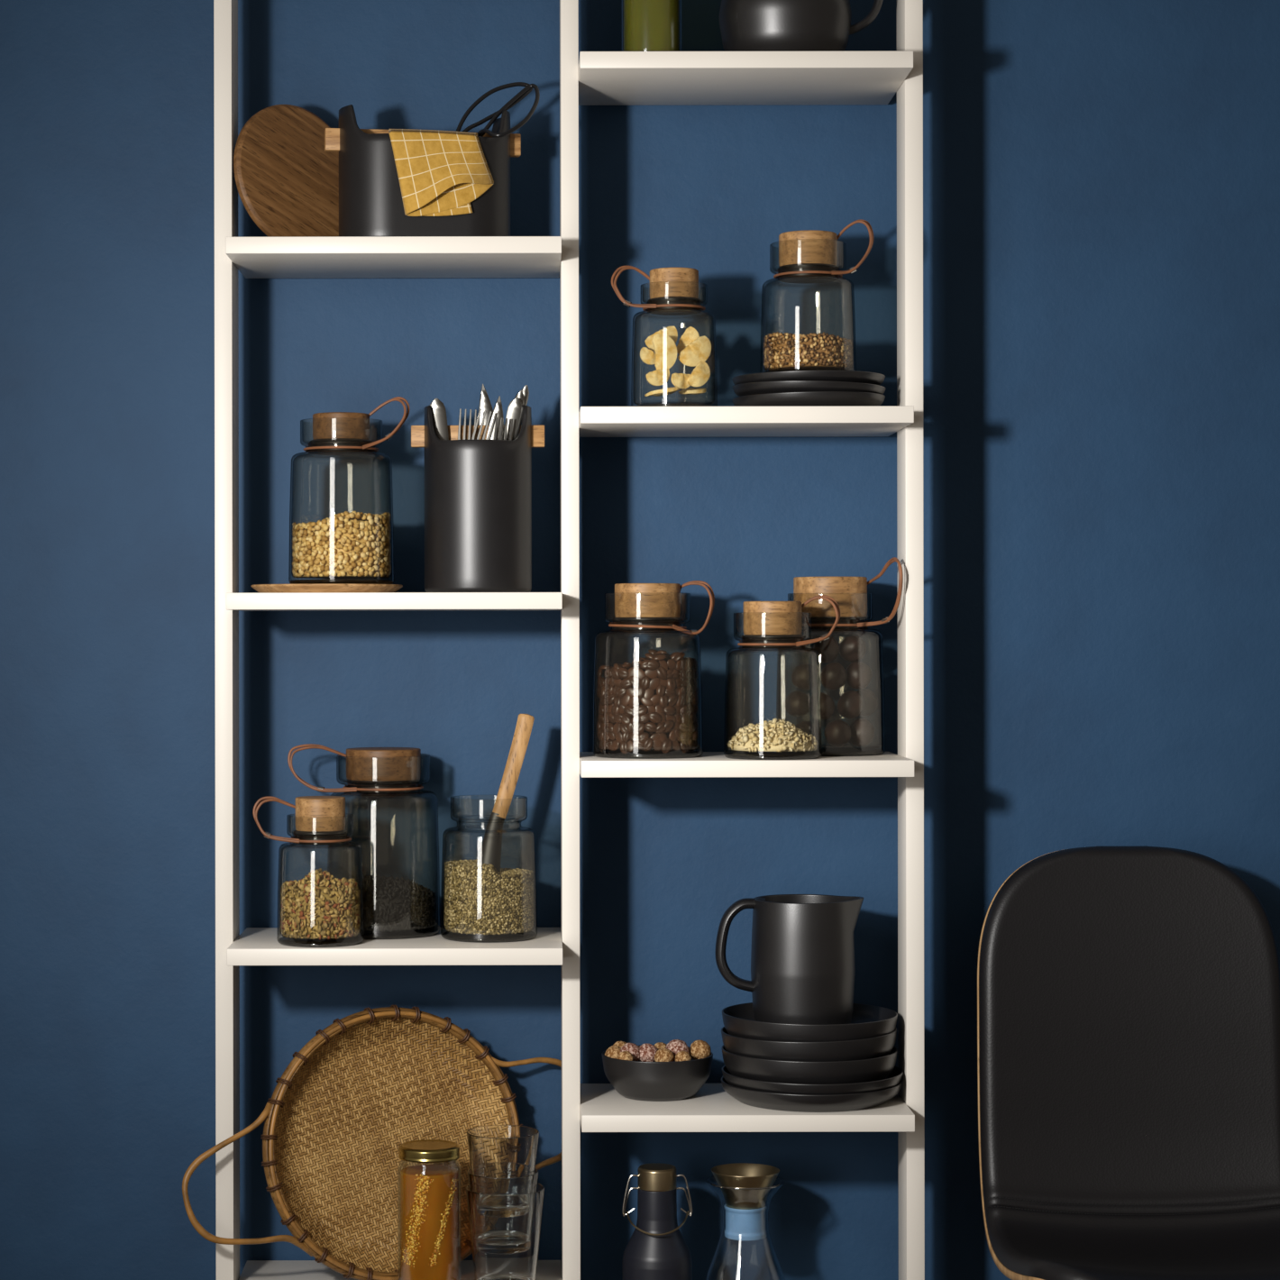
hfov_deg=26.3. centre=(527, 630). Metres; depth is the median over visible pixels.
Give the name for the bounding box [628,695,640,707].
coffee bean
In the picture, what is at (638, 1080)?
bowl
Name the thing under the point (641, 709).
coffee bean
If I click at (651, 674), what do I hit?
coffee bean
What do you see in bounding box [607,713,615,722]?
coffee bean
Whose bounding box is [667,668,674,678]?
coffee bean
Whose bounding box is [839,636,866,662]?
plum
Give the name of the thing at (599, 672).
coffee bean
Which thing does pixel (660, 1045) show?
ball
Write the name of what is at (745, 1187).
carafe
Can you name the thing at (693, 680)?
coffee bean
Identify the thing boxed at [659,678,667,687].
coffee bean
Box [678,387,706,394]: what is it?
chip
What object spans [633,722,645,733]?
coffee bean
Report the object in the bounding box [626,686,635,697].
coffee bean
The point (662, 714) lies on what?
coffee bean
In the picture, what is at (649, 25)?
olive oil
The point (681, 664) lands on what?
coffee bean
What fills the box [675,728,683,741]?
coffee bean
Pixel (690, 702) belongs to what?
coffee bean
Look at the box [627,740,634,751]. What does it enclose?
coffee bean
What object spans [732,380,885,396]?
plate
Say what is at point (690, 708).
coffee bean
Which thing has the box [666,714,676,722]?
coffee bean
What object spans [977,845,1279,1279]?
shell chair
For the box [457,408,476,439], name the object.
fork
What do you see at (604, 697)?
coffee bean
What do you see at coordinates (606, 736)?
coffee bean
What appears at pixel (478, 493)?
utensil crock
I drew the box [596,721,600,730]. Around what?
coffee bean
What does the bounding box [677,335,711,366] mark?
chip
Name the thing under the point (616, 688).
coffee bean
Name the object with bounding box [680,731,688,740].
coffee bean
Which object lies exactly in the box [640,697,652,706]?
coffee bean
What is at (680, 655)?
coffee bean
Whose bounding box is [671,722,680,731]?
coffee bean
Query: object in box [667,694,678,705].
coffee bean
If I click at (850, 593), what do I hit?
storage jar
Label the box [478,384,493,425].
table knife
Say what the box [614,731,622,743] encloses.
coffee bean
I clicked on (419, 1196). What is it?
piece
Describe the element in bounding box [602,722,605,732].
coffee bean
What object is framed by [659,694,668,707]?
coffee bean
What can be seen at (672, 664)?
coffee bean
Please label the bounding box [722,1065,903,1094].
dinner plate
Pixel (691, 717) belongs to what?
coffee bean
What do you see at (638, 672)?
coffee bean
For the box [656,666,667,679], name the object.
coffee bean
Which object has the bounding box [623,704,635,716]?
coffee bean
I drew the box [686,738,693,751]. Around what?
coffee bean
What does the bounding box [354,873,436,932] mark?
contents
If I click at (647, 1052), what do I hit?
ball
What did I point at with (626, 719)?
coffee bean
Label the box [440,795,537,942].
storage jar
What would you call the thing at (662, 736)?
coffee bean
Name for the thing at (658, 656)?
coffee bean
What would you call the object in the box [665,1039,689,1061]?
ball
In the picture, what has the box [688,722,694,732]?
coffee bean
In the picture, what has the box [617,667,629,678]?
coffee bean
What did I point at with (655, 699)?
coffee bean
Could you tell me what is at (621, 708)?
coffee bean
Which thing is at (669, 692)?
coffee bean
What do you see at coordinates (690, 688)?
coffee bean
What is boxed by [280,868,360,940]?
seeds
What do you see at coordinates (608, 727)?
coffee bean
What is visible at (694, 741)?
coffee bean
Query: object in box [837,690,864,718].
plum
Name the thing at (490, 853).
spoon bowl
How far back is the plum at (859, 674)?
3.16 m
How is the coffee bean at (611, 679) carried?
in the storage jar at (638, 607)
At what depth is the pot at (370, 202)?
3.09 m
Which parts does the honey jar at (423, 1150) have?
lid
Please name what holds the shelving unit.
on the floor
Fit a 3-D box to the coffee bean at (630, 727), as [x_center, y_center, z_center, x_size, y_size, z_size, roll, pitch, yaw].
[0.117,0.108,3.087,0.011,0.015,0.006,0,0,23]
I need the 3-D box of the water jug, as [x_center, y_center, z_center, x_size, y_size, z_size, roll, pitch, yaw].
[0.305,0.387,3.146,0.152,0.163,0.119,0,0,30]
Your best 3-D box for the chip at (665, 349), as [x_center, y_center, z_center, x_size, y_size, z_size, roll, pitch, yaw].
[0.155,-0.314,3.094,0.028,0.042,0.008,0,0,-9]
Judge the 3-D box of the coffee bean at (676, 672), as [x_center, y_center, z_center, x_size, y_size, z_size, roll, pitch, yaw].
[0.168,0.049,3.091,0.015,0.011,0.006,0,0,-34]
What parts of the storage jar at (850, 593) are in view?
leather cord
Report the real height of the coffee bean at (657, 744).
0.016 m
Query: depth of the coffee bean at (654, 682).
3.08 m
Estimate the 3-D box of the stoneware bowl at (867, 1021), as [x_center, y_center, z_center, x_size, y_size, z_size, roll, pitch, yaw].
[0.323,0.456,3.140,0.201,0.040,0.201,0,0,-2]
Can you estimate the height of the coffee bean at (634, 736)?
0.014 m
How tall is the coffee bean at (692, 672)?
0.014 m
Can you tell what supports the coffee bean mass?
in the storage jar at (638, 607)
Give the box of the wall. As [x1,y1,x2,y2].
[0,0,1279,1279]
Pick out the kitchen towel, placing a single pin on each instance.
(440, 173)
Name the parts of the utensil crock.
rod handle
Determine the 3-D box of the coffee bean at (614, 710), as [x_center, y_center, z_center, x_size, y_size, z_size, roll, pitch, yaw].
[0.100,0.089,3.099,0.013,0.017,0.007,0,0,43]
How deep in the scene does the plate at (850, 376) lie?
3.07 m
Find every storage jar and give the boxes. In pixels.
[252,795,364,947]
[287,743,439,939]
[288,396,409,584]
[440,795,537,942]
[593,580,714,758]
[611,265,717,406]
[723,594,840,759]
[759,219,873,372]
[776,557,903,756]
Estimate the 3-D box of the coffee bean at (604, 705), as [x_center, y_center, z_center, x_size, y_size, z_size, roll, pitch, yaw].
[0.090,0.089,3.116,0.006,0.014,0.011,0,0,-22]
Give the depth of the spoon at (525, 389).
3.15 m
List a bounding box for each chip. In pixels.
[640,347,655,365]
[644,326,677,351]
[644,386,680,396]
[646,367,669,385]
[652,333,676,369]
[671,373,690,389]
[676,326,699,354]
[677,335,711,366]
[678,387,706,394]
[687,360,710,387]
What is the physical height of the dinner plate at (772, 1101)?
0.023 m
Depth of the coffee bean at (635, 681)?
3.08 m
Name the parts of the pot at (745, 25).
handle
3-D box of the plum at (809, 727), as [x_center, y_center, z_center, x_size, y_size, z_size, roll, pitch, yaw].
[0.323,0.119,3.174,0.033,0.030,0.032,0,0,0]
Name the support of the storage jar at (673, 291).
on the shelving unit
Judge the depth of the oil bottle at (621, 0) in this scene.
3.13 m
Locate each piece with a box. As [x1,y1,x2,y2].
[400,1173,434,1267]
[428,1179,458,1267]
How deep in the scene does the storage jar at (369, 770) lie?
3.16 m
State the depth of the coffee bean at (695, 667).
3.13 m
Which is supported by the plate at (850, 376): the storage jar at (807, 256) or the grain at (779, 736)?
the storage jar at (807, 256)
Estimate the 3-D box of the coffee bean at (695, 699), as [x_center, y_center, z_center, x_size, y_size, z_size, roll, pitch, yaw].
[0.191,0.077,3.123,0.007,0.014,0.017,0,0,15]
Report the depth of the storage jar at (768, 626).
3.07 m
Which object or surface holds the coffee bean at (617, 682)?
in the storage jar at (638, 607)
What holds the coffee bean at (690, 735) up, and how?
in the storage jar at (638, 607)
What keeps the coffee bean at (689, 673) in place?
in the storage jar at (638, 607)
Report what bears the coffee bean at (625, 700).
in the storage jar at (638, 607)
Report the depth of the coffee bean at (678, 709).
3.09 m
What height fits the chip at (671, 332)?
0.030 m
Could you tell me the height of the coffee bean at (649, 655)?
0.009 m
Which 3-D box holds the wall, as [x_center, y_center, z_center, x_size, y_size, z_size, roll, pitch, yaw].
[0.200,-0.270,3.316,4.800,2.800,0.100,0,0,0]
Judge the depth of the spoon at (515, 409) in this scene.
3.12 m
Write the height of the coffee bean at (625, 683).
0.013 m
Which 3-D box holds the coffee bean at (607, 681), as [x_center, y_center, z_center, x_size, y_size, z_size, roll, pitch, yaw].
[0.092,0.059,3.112,0.006,0.013,0.014,0,0,-26]
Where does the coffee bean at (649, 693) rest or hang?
in the storage jar at (638, 607)
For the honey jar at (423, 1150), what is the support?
on the shelving unit
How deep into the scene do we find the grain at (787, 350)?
3.10 m
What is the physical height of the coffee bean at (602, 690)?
0.017 m
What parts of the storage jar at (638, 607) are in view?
leather cord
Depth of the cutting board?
3.15 m
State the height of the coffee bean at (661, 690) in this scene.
0.016 m
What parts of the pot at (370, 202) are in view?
rod handle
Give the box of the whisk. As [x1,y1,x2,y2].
[456,82,539,137]
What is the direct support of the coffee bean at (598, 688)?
in the storage jar at (638, 607)
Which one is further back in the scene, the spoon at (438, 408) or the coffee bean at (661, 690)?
the spoon at (438, 408)
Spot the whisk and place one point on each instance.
(528, 88)
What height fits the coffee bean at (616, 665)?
0.008 m
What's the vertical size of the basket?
0.314 m
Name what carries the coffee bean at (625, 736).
in the storage jar at (638, 607)
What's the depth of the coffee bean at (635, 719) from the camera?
3.08 m
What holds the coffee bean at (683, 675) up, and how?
in the storage jar at (638, 607)
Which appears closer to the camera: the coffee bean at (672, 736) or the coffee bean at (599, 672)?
the coffee bean at (672, 736)
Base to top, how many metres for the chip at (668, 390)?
0.011 m
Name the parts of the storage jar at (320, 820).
leather cord, glass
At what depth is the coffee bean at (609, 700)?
3.10 m
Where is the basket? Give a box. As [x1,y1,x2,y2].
[182,1004,561,1279]
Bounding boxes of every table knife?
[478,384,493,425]
[485,395,503,439]
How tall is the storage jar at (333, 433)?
0.215 m
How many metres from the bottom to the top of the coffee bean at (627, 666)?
0.008 m
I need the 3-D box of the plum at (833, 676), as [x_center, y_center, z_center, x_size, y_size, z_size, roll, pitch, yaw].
[0.353,0.052,3.156,0.030,0.032,0.032,0,0,41]
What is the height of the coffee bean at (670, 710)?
0.012 m
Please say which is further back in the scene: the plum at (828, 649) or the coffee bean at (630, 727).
the plum at (828, 649)
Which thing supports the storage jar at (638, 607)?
on the shelving unit
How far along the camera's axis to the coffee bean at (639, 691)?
3.08 m
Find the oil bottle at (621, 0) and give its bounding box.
[621,0,680,51]
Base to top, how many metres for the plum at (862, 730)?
0.033 m
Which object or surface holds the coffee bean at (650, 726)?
in the storage jar at (638, 607)
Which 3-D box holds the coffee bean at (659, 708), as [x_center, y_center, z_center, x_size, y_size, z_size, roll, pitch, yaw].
[0.149,0.089,3.087,0.012,0.015,0.006,0,0,-14]
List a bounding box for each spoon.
[429,398,448,440]
[478,713,534,871]
[503,397,522,440]
[515,390,524,409]
[520,384,529,425]
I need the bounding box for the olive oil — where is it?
[623,0,679,51]
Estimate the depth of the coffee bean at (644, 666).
3.08 m
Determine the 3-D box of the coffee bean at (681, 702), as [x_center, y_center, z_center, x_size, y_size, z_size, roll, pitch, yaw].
[0.173,0.079,3.096,0.013,0.018,0.007,0,0,-39]
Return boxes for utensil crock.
[411,405,544,592]
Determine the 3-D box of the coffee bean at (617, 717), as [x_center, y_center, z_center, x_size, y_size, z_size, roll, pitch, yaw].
[0.103,0.098,3.095,0.017,0.012,0.007,0,0,40]
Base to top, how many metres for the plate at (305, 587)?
0.010 m
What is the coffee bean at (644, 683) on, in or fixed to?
in the storage jar at (638, 607)
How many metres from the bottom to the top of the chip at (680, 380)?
0.018 m
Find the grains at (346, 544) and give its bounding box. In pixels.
[292,510,390,576]
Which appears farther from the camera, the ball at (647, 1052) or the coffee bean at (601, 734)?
the ball at (647, 1052)
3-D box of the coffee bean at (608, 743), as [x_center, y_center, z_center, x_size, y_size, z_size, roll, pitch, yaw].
[0.093,0.129,3.107,0.006,0.012,0.014,0,0,-31]
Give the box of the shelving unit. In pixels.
[213,0,924,1279]
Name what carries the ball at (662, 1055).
in the bowl at (638, 1080)
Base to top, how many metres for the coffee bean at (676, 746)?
0.014 m
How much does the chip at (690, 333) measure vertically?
0.033 m
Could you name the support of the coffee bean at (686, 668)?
in the storage jar at (638, 607)
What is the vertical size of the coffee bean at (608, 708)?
0.015 m
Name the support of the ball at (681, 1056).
in the bowl at (638, 1080)
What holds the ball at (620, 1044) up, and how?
in the bowl at (638, 1080)
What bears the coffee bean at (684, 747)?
in the storage jar at (638, 607)
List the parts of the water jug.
handle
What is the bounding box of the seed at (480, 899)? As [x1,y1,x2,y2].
[444,859,533,934]
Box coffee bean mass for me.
[612,659,686,750]
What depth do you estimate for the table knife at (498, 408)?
3.12 m
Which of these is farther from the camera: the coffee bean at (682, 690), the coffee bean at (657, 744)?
the coffee bean at (682, 690)
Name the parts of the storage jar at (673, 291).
leather cord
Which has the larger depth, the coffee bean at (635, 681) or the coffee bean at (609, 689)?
the coffee bean at (609, 689)
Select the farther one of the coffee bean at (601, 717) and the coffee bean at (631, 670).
the coffee bean at (601, 717)
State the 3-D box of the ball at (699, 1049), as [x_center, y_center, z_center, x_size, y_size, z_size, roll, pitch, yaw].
[0.200,0.485,3.168,0.025,0.025,0.025,0,0,0]
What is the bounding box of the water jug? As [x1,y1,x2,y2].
[714,894,863,1024]
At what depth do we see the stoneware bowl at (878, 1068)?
3.06 m
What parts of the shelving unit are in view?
shelf, shelf, shelf, shelf, shelf, shelf, shelf, shelf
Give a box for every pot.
[324,104,521,236]
[718,0,883,51]
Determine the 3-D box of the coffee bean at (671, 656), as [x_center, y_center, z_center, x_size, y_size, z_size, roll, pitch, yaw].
[0.166,0.029,3.106,0.015,0.010,0.011,0,0,23]
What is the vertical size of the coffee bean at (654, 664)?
0.012 m
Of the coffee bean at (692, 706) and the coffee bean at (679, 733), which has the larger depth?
the coffee bean at (692, 706)
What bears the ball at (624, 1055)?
in the bowl at (638, 1080)
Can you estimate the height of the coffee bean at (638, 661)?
0.010 m
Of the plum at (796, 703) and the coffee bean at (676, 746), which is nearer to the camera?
the coffee bean at (676, 746)
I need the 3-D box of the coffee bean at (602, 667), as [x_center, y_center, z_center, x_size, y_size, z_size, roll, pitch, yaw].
[0.088,0.041,3.124,0.011,0.006,0.015,0,0,-36]
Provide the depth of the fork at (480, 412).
3.12 m
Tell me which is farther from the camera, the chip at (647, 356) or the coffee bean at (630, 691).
the chip at (647, 356)
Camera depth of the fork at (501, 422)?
3.11 m
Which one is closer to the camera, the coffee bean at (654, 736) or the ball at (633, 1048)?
the coffee bean at (654, 736)
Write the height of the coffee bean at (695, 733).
0.017 m
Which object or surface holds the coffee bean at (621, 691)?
in the storage jar at (638, 607)
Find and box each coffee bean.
[596,686,600,698]
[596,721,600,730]
[597,668,603,677]
[598,704,603,714]
[598,730,603,741]
[599,664,610,669]
[599,676,604,686]
[599,685,605,699]
[599,714,603,723]
[601,694,607,704]
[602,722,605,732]
[602,739,606,749]
[603,668,612,678]
[603,677,609,687]
[603,704,606,713]
[603,713,609,723]
[603,731,610,741]
[604,722,613,732]
[605,684,613,695]
[605,694,615,704]
[605,703,613,713]
[605,740,612,749]
[606,731,615,740]
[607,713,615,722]
[608,676,614,686]
[610,740,620,750]
[611,667,620,679]
[611,704,619,715]
[612,678,621,687]
[612,685,619,696]
[612,713,622,722]
[612,722,621,735]
[613,663,622,668]
[613,696,621,707]
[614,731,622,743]
[615,686,626,698]
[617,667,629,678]
[619,704,624,713]
[619,722,628,732]
[619,740,628,753]
[620,677,632,689]
[620,713,631,725]
[621,663,631,669]
[621,694,630,706]
[621,731,630,742]
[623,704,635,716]
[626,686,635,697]
[627,667,636,677]
[627,722,634,732]
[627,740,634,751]
[628,676,640,686]
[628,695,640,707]
[629,731,640,742]
[630,715,641,726]
[633,658,642,664]
[633,667,646,679]
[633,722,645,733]
[633,740,644,749]
[634,685,645,699]
[634,704,648,716]
[638,731,649,741]
[640,659,650,669]
[640,676,649,689]
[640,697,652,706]
[640,713,649,722]
[643,688,654,699]
[643,737,653,751]
[644,652,653,659]
[644,669,657,678]
[644,722,657,732]
[646,659,659,670]
[647,705,656,713]
[648,649,658,654]
[648,676,660,689]
[649,712,662,722]
[649,732,659,740]
[650,694,660,706]
[651,652,667,660]
[652,740,661,750]
[655,704,664,713]
[655,722,666,733]
[656,649,667,654]
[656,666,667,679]
[656,685,666,696]
[658,659,667,670]
[658,712,666,723]
[658,732,667,742]
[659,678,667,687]
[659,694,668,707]
[660,738,672,753]
[663,705,676,715]
[663,719,674,732]
[665,687,676,696]
[666,677,676,689]
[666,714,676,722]
[667,651,678,658]
[667,658,676,669]
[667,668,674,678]
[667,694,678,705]
[668,730,677,740]
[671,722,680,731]
[671,740,680,750]
[672,652,685,662]
[672,668,680,678]
[673,704,680,715]
[674,713,682,722]
[675,677,685,688]
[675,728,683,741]
[676,658,685,669]
[676,694,685,708]
[678,668,686,679]
[678,686,685,696]
[679,722,689,732]
[679,740,688,753]
[680,704,688,714]
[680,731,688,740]
[681,713,689,724]
[683,658,689,671]
[683,676,690,687]
[685,670,691,678]
[685,684,693,695]
[685,692,689,704]
[685,731,693,741]
[686,704,692,714]
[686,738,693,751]
[687,657,693,669]
[688,667,694,679]
[688,696,693,704]
[688,712,694,723]
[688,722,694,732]
[689,685,695,698]
[691,704,695,713]
[692,658,697,670]
[692,677,695,687]
[692,729,698,740]
[692,740,696,750]
[693,694,697,704]
[694,669,698,678]
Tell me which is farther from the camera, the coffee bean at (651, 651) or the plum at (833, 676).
the plum at (833, 676)
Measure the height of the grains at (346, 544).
0.075 m
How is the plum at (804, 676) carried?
in the storage jar at (850, 593)
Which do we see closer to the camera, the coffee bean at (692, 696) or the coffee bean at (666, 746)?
the coffee bean at (666, 746)
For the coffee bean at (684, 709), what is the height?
0.013 m
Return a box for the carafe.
[705,1162,785,1279]
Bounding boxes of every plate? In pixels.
[251,583,402,592]
[721,1076,902,1112]
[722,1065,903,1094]
[731,370,885,384]
[731,391,885,406]
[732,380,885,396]
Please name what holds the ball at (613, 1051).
in the bowl at (638, 1080)
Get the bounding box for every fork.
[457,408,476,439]
[471,408,496,439]
[493,417,512,440]
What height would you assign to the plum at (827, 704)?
0.032 m
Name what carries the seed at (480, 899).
in the storage jar at (525, 936)
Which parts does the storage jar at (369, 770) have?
leather cord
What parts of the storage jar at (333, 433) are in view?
leather cord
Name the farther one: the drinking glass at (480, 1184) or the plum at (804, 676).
the plum at (804, 676)
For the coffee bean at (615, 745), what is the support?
in the storage jar at (638, 607)
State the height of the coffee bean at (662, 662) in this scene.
0.016 m
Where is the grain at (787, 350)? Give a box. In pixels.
[763,331,852,369]
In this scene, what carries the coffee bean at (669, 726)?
in the storage jar at (638, 607)
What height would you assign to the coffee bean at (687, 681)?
0.013 m
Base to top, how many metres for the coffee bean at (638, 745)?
0.011 m
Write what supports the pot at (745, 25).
on the shelving unit
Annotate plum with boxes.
[783,691,809,716]
[791,663,818,690]
[795,721,820,740]
[808,692,834,719]
[813,635,839,662]
[820,662,847,690]
[823,719,851,747]
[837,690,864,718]
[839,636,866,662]
[845,661,872,689]
[849,718,874,746]
[856,688,878,715]
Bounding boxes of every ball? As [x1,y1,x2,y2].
[604,1045,621,1059]
[612,1041,626,1047]
[617,1051,632,1060]
[620,1042,639,1060]
[638,1042,658,1061]
[654,1042,666,1049]
[654,1047,674,1061]
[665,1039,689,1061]
[675,1050,691,1061]
[689,1040,711,1060]
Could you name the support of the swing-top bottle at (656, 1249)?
on the shelving unit
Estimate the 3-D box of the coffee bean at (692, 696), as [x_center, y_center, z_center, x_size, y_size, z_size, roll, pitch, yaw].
[0.188,0.069,3.116,0.007,0.016,0.014,0,0,22]
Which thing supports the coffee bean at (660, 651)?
in the storage jar at (638, 607)
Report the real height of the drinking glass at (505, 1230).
0.118 m
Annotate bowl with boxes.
[478,811,504,871]
[601,1044,713,1101]
[721,1026,896,1061]
[721,1044,897,1084]
[722,1002,897,1042]
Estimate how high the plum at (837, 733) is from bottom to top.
0.033 m
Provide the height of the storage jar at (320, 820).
0.166 m
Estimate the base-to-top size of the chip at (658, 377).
0.020 m
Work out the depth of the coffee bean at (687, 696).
3.10 m
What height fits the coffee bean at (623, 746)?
0.017 m
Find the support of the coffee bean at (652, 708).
in the storage jar at (638, 607)
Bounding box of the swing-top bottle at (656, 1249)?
[621,1163,692,1279]
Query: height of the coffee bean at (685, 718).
0.016 m
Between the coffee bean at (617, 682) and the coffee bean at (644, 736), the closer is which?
the coffee bean at (644, 736)
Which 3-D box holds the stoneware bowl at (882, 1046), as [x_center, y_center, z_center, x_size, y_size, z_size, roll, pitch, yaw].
[0.322,0.476,3.140,0.201,0.044,0.201,0,0,-2]
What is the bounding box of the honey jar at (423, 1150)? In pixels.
[397,1139,461,1279]
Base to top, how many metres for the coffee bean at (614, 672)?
0.015 m
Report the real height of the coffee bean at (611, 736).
0.013 m
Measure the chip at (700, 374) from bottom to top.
0.030 m
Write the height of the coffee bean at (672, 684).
0.017 m
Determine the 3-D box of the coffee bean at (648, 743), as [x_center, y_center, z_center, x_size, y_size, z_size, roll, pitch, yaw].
[0.136,0.128,3.083,0.013,0.016,0.007,0,0,2]
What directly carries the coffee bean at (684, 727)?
in the storage jar at (638, 607)
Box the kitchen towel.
[388,128,493,216]
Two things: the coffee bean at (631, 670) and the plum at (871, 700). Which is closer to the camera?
the coffee bean at (631, 670)
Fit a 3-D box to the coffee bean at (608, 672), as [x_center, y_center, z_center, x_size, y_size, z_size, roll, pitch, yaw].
[0.092,0.049,3.108,0.006,0.011,0.016,0,0,-35]
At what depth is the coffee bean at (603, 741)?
3.12 m
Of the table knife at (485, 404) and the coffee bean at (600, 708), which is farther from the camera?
the table knife at (485, 404)
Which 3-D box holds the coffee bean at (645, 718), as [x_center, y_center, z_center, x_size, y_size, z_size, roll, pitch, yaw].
[0.132,0.098,3.084,0.016,0.012,0.006,0,0,4]
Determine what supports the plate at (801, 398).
on the shelving unit
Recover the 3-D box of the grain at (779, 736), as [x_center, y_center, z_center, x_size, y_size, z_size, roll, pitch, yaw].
[0.277,0.117,3.097,0.102,0.037,0.101,0,0,30]
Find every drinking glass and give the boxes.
[466,1124,539,1178]
[466,1182,544,1279]
[467,1168,538,1195]
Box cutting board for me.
[233,104,338,237]
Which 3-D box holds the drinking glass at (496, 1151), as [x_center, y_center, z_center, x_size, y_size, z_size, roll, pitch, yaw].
[-0.028,0.612,3.098,0.082,0.092,0.082,0,0,20]
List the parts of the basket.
handle, woven dish, handle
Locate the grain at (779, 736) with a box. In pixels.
[727,718,817,752]
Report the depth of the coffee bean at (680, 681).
3.09 m
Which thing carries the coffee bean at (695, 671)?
in the storage jar at (638, 607)
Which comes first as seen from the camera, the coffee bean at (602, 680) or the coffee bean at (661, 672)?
the coffee bean at (661, 672)
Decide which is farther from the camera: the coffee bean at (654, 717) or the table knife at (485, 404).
the table knife at (485, 404)
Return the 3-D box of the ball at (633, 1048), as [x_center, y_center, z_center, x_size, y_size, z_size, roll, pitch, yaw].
[0.118,0.487,3.156,0.025,0.025,0.024,0,0,0]
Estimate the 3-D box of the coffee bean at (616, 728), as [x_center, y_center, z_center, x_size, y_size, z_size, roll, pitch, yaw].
[0.102,0.110,3.099,0.012,0.015,0.006,0,0,43]
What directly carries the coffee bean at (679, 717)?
in the storage jar at (638, 607)
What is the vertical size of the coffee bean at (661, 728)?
0.014 m
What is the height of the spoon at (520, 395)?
0.172 m
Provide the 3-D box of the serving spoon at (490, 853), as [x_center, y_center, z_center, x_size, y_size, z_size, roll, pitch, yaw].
[-0.026,0.203,3.148,0.077,0.216,0.021,0,0,-25]
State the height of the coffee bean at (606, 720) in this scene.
0.017 m
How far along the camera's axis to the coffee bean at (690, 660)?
3.11 m
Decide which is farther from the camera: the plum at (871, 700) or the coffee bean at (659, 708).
the plum at (871, 700)
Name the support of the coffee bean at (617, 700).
in the storage jar at (638, 607)
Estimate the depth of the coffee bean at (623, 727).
3.09 m

